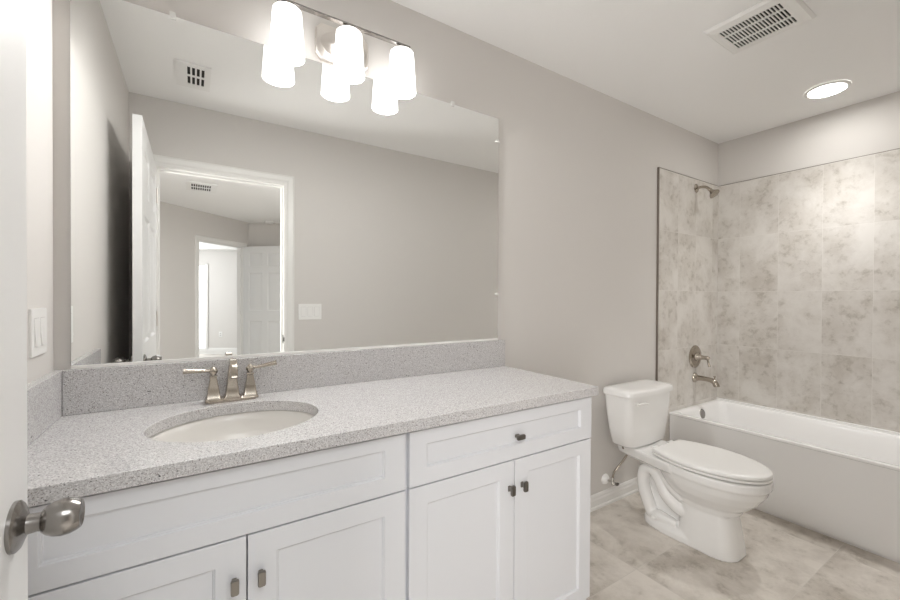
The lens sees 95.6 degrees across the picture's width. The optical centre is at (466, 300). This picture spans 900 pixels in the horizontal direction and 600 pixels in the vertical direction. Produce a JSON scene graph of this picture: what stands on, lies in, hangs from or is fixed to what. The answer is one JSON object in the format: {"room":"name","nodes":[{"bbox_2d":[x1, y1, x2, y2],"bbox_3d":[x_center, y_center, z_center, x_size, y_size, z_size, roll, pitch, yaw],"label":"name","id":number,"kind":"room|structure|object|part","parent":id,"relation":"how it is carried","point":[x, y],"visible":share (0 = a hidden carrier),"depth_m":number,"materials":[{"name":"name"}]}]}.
{"room":"bathroom","nodes":[
{"label":"bathroom","id":0,"kind":"room"},
{"bbox_2d":[26,0,53,383],"bbox_3d":[-0.707,0.005,0.388,0.100,2.440,1.690,0,1,-34],"label":"wall","id":1,"kind":"structure","parent":0,"point":[39,31],"depth_m":1.02,"materials":[{"name":"white paint"}]},
{"bbox_2d":[29,308,46,357],"bbox_3d":[-1.051,0.076,1.003,0.009,0.115,0.116,0,1,-34],"label":"light switch","id":2,"kind":"object","parent":1,"relation":"attached to","point":[37,316],"visible":1,"depth_m":0.99,"materials":[{"name":"white plastic"}]},
{"bbox_2d":[52,0,717,495],"bbox_3d":[0.383,-0.004,2.193,3.918,2.440,0.100,0,1,-34],"label":"wall","id":3,"kind":"structure","parent":0,"point":[578,163],"depth_m":2.17,"materials":[{"name":"white paint"}]},
{"bbox_2d":[62,340,504,415],"bbox_3d":[-0.465,0.253,1.556,1.559,0.126,0.019,0,1,-34],"label":"backsplash","id":4,"kind":"structure","parent":3,"relation":"attached to","point":[98,389],"depth_m":1.40,"materials":[{"name":"stone"}]},
{"bbox_2d":[70,0,499,368],"bbox_3d":[-0.472,-0.350,1.551,1.510,1.079,0.010,0,1,-34],"label":"wall mirror","id":5,"kind":"object","parent":3,"relation":"attached to","point":[229,199],"visible":0.99,"depth_m":1.39,"materials":[{"name":"white mirror"}]},
{"bbox_2d":[269,0,415,98],"bbox_3d":[-0.435,-0.916,1.489,0.526,0.206,0.145,0,1,-34],"label":"vanity light","id":6,"kind":"object","parent":3,"relation":"attached to","point":[344,47],"visible":1,"depth_m":1.44,"materials":[{"name":"white glass"}]},
{"bbox_3d":[-0.598,-0.892,1.358,0.110,0.159,0.110,0,1,-34],"label":"lamp shade","id":7,"kind":"part","parent":6,"relation":"part of","materials":[{"name":"white glass"}]},
{"bbox_3d":[-0.425,-0.892,1.474,0.110,0.159,0.110,0,1,-34],"label":"lamp shade","id":8,"kind":"part","parent":6,"relation":"part of","materials":[{"name":"white glass"}]},
{"bbox_3d":[-0.252,-0.892,1.589,0.110,0.159,0.110,0,1,-34],"label":"lamp shade","id":9,"kind":"part","parent":6,"relation":"part of","materials":[{"name":"white glass"}]},
{"bbox_2d":[590,477,638,511],"bbox_3d":[0.726,1.175,2.362,1.306,0.083,0.020,0,1,-34],"label":"baseboard","id":10,"kind":"structure","parent":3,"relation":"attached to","point":[603,498],"depth_m":2.47,"materials":[{"name":"white paint"}]},
{"bbox_2d":[601,447,627,485],"bbox_3d":[0.883,0.962,2.397,0.084,0.272,0.145,0,1,-42],"label":"water supply valve","id":11,"kind":"object","parent":3,"relation":"attached to","point":[605,478],"visible":0.84,"depth_m":2.39,"materials":[{"name":"silver metal"}]},
{"bbox_2d":[658,168,718,440],"bbox_3d":[1.613,0.164,2.950,0.811,2.104,0.010,0,1,-34],"label":"tiled wall","id":12,"kind":"structure","parent":3,"relation":"attached to","point":[688,219],"depth_m":2.92,"materials":[{"name":"tile"}]},
{"bbox_2d":[656,167,659,380],"bbox_3d":[1.274,0.121,2.722,0.006,2.024,0.012,0,1,-34],"label":"trim","id":13,"kind":"structure","parent":12,"relation":"attached to","point":[658,168],"depth_m":2.72,"materials":[{"name":"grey metal"}]},
{"bbox_2d":[660,167,716,185],"bbox_3d":[1.619,-0.889,2.942,0.811,0.003,0.012,0,1,-34],"label":"trim","id":14,"kind":"structure","parent":12,"relation":"attached to","point":[660,167],"depth_m":2.91,"materials":[{"name":"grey metal"}]},
{"bbox_2d":[689,345,710,367],"bbox_3d":[1.703,0.409,2.941,0.166,0.166,0.108,0,1,-34],"label":"tub valve","id":15,"kind":"object","parent":12,"relation":"attached to","point":[695,357],"visible":1,"depth_m":2.95,"materials":[{"name":"silver metal"}]},
{"bbox_2d":[692,373,719,386],"bbox_3d":[1.720,0.566,2.917,0.072,0.081,0.171,0,1,-34],"label":"tub spout","id":16,"kind":"object","parent":12,"relation":"attached to","point":[695,377],"visible":1,"depth_m":2.91,"materials":[{"name":"silver metal"}]},
{"bbox_2d":[694,184,719,197],"bbox_3d":[1.722,-0.791,2.913,0.072,0.124,0.156,0,1,-34],"label":"shower head","id":17,"kind":"object","parent":12,"relation":"attached to","point":[713,192],"visible":1,"depth_m":2.89},
{"bbox_3d":[1.707,-0.811,2.935,0.019,0.045,0.095,0,1,-34],"label":"arm","id":18,"kind":"part","parent":17,"relation":"part of","materials":[{"name":"silver metal"}]},
{"bbox_2d":[391,0,899,143],"bbox_3d":[0.859,-1.276,1.481,3.918,0.120,1.790,0,1,-34],"label":"ceiling","id":19,"kind":"structure","parent":0,"point":[656,58],"depth_m":2.00,"materials":[{"name":"white paint"}]},
{"bbox_2d":[703,0,816,53],"bbox_3d":[1.281,-1.208,1.790,0.290,0.016,0.323,0,1,-34],"label":"ceiling vent","id":20,"kind":"object","parent":19,"relation":"in","point":[767,19],"visible":1,"depth_m":1.77,"materials":[{"name":"white plastic"}]},
{"bbox_2d":[803,80,851,98],"bbox_3d":[2.076,-1.212,2.346,0.210,0.008,0.210,0,1,-34],"label":"recessed light","id":21,"kind":"object","parent":19,"relation":"in","point":[827,89],"visible":1,"depth_m":2.33,"materials":[{"name":"white plastic"}]},
{"bbox_2d":[586,492,899,599],"bbox_3d":[0.847,1.284,1.500,3.918,0.120,1.790,0,1,-34],"label":"floor","id":22,"kind":"structure","parent":0,"point":[630,559],"depth_m":1.89,"materials":[{"name":"tile"}]},
{"bbox_2d":[28,433,405,599],"bbox_3d":[-0.642,0.786,1.111,0.808,0.868,0.568,0,1,-34],"label":"base cabinet","id":23,"kind":"object","parent":22,"relation":"on","point":[328,523],"visible":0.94,"depth_m":0.91,"materials":[{"name":"white paint"}]},
{"bbox_3d":[-0.653,0.822,0.805,0.384,0.601,0.019,0,1,-34],"label":"cabinet door","id":24,"kind":"part","parent":23,"relation":"part of","materials":[{"name":"white paint"}]},
{"bbox_3d":[-0.500,0.614,0.878,0.016,0.033,0.026,0,1,-34],"label":"knob","id":25,"kind":"part","parent":23,"relation":"part of","materials":[{"name":"grey metal"}]},
{"bbox_3d":[-0.457,0.614,0.907,0.016,0.033,0.026,0,1,-34],"label":"knob","id":26,"kind":"part","parent":23,"relation":"part of","materials":[{"name":"grey metal"}]},
{"bbox_2d":[27,340,597,506],"bbox_3d":[-0.320,0.272,1.323,1.581,0.158,0.568,0,1,-34],"label":"countertop","id":27,"kind":"structure","parent":23,"relation":"on","point":[90,430],"depth_m":1.18,"materials":[{"name":"stone"}]},
{"bbox_2d":[183,358,276,403],"bbox_3d":[-0.729,0.248,1.273,0.260,0.136,0.128,0,1,-34],"label":"faucet","id":28,"kind":"object","parent":27,"relation":"on","point":[232,394],"visible":1,"depth_m":1.28,"materials":[{"name":"silver metal"}]},
{"bbox_3d":[-0.817,0.218,1.251,0.091,0.027,0.026,0,1,-34],"label":"lever","id":29,"kind":"part","parent":28,"relation":"part of","materials":[{"name":"silver metal"}]},
{"bbox_3d":[-0.790,0.273,1.270,0.045,0.079,0.045,0,1,-34],"label":"handle","id":30,"kind":"part","parent":28,"relation":"part of","materials":[{"name":"silver metal"}]},
{"bbox_3d":[-0.748,0.310,1.299,0.132,0.013,0.047,0,1,-34],"label":"plate","id":31,"kind":"part","parent":28,"relation":"part of","materials":[{"name":"silver metal"}]},
{"bbox_3d":[-0.728,0.246,1.269,0.049,0.132,0.121,0,1,-34],"label":"spout","id":32,"kind":"part","parent":28,"relation":"part of","materials":[{"name":"silver metal"}]},
{"bbox_3d":[-0.705,0.273,1.327,0.045,0.079,0.045,0,1,-34],"label":"handle","id":33,"kind":"part","parent":28,"relation":"part of","materials":[{"name":"silver metal"}]},
{"bbox_3d":[-0.677,0.215,1.345,0.092,0.033,0.026,0,1,-34],"label":"lever","id":34,"kind":"part","parent":28,"relation":"part of","materials":[{"name":"silver metal"}]},
{"bbox_2d":[150,410,313,442],"bbox_3d":[-0.620,0.420,1.111,0.455,0.138,0.403,0,1,-34],"label":"sink","id":35,"kind":"object","parent":27,"relation":"in","point":[245,424],"visible":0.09,"depth_m":1.25,"materials":[{"name":"white ceramic"}]},
{"bbox_3d":[-0.333,0.822,1.019,0.382,0.601,0.019,0,1,-34],"label":"cabinet door","id":36,"kind":"part","parent":23,"relation":"part of","materials":[{"name":"white paint"}]},
{"bbox_2d":[405,397,591,599],"bbox_3d":[0.011,0.786,1.548,0.763,0.868,0.568,0,1,-34],"label":"base cabinet","id":37,"kind":"object","parent":22,"relation":"on","point":[497,507],"visible":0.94,"depth_m":1.30,"materials":[{"name":"white paint"}]},
{"bbox_3d":[-0.007,0.821,1.237,0.376,0.601,0.019,0,1,-34],"label":"cabinet door","id":38,"kind":"part","parent":37,"relation":"part of","materials":[{"name":"white paint"}]},
{"bbox_3d":[0.153,0.440,1.340,0.758,0.154,0.019,0,1,-34],"label":"drawer","id":39,"kind":"part","parent":37,"relation":"part of","materials":[{"name":"white paint"}]},
{"bbox_3d":[0.145,0.608,1.310,0.016,0.033,0.026,0,1,-34],"label":"knob","id":40,"kind":"part","parent":37,"relation":"part of","materials":[{"name":"grey metal"}]},
{"bbox_3d":[0.172,0.442,1.326,0.033,0.016,0.026,0,1,-34],"label":"knob","id":41,"kind":"part","parent":37,"relation":"part of","materials":[{"name":"grey metal"}]},
{"bbox_3d":[0.190,0.608,1.340,0.016,0.033,0.026,0,1,-34],"label":"knob","id":42,"kind":"part","parent":37,"relation":"part of","materials":[{"name":"grey metal"}]},
{"bbox_3d":[0.308,0.821,1.447,0.376,0.601,0.019,0,1,-34],"label":"cabinet door","id":43,"kind":"part","parent":37,"relation":"part of","materials":[{"name":"white paint"}]},
{"bbox_2d":[603,379,773,562],"bbox_3d":[1.159,0.855,2.145,0.442,0.731,0.756,0,1,-34],"label":"toilet","id":44,"kind":"object","parent":22,"relation":"on","point":[695,494],"visible":1,"depth_m":2.06,"materials":[{"name":"white ceramic"}]},
{"bbox_3d":[1.006,0.672,2.374,0.422,0.288,0.190,0,1,-34],"label":"tank","id":45,"kind":"part","parent":44,"relation":"part of","materials":[{"name":"white ceramic"}]},
{"bbox_3d":[1.008,0.507,2.371,0.442,0.040,0.208,0,1,-34],"label":"tank lid","id":46,"kind":"part","parent":44,"relation":"part of","materials":[{"name":"white ceramic"}]},
{"bbox_3d":[0.961,0.564,2.227,0.093,0.024,0.023,0,0,-25],"label":"flush lever","id":47,"kind":"part","parent":44,"relation":"part of","materials":[{"name":"white plastic"}]},
{"bbox_3d":[1.167,1.021,2.133,0.352,0.400,0.723,0,1,-34],"label":"bowl","id":48,"kind":"part","parent":44,"relation":"part of","materials":[{"name":"white ceramic"}]},
{"bbox_3d":[1.232,0.813,2.035,0.360,0.016,0.491,0,1,-34],"label":"seat","id":49,"kind":"part","parent":44,"relation":"part of","materials":[{"name":"white plastic"}]},
{"bbox_3d":[1.233,0.792,2.035,0.360,0.025,0.491,0,1,-34],"label":"seat lid","id":50,"kind":"part","parent":44,"relation":"part of","materials":[{"name":"white plastic"}]},
{"bbox_2d":[669,397,899,562],"bbox_3d":[2.102,0.990,2.345,0.672,0.466,1.555,0,1,-34],"label":"bathtub","id":51,"kind":"object","parent":22,"relation":"on","point":[838,480],"visible":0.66,"depth_m":2.25,"materials":[{"name":"white ceramic"}]},
{"bbox_3d":[1.702,0.818,2.944,0.074,0.074,0.020,0,1,-34],"label":"overflow plate","id":52,"kind":"part","parent":51,"relation":"part of","materials":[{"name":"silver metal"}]},
{"bbox_2d":[718,91,899,185],"bbox_3d":[2.468,0.004,2.509,0.100,2.440,1.690,0,1,-34],"label":"wall","id":53,"kind":"structure","parent":0,"point":[871,126],"depth_m":2.68,"materials":[{"name":"white paint"}]},
{"bbox_2d":[717,149,899,431],"bbox_3d":[2.388,-0.049,2.530,0.010,1.664,1.565,0,1,-34],"label":"tiled wall","id":54,"kind":"structure","parent":53,"relation":"attached to","point":[808,314],"depth_m":2.68,"materials":[{"name":"tile"}]},
{"bbox_2d":[721,148,899,185],"bbox_3d":[2.391,-0.882,2.524,0.012,0.003,1.565,0,1,-34],"label":"trim","id":55,"kind":"structure","parent":54,"relation":"attached to","point":[897,148],"depth_m":2.66,"materials":[{"name":"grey metal"}]},
{"bbox_3d":[1.318,0.011,0.794,3.718,2.440,0.115,0,1,-34],"label":"wall","id":56,"kind":"structure","parent":0,"visible":0},
{"bbox_2d":[0,0,84,599],"bbox_3d":[-0.397,0.206,0.212,0.170,2.020,0.819,0,1,-34],"label":"door","id":57,"kind":"structure","parent":56,"relation":"in","point":[63,516],"depth_m":0.52,"materials":[{"name":"white paint"}]},
{"bbox_3d":[-0.568,0.289,0.526,0.027,0.063,0.063,0,1,-34],"label":"knob","id":58,"kind":"part","parent":57,"relation":"part of","materials":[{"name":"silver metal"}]}
]}

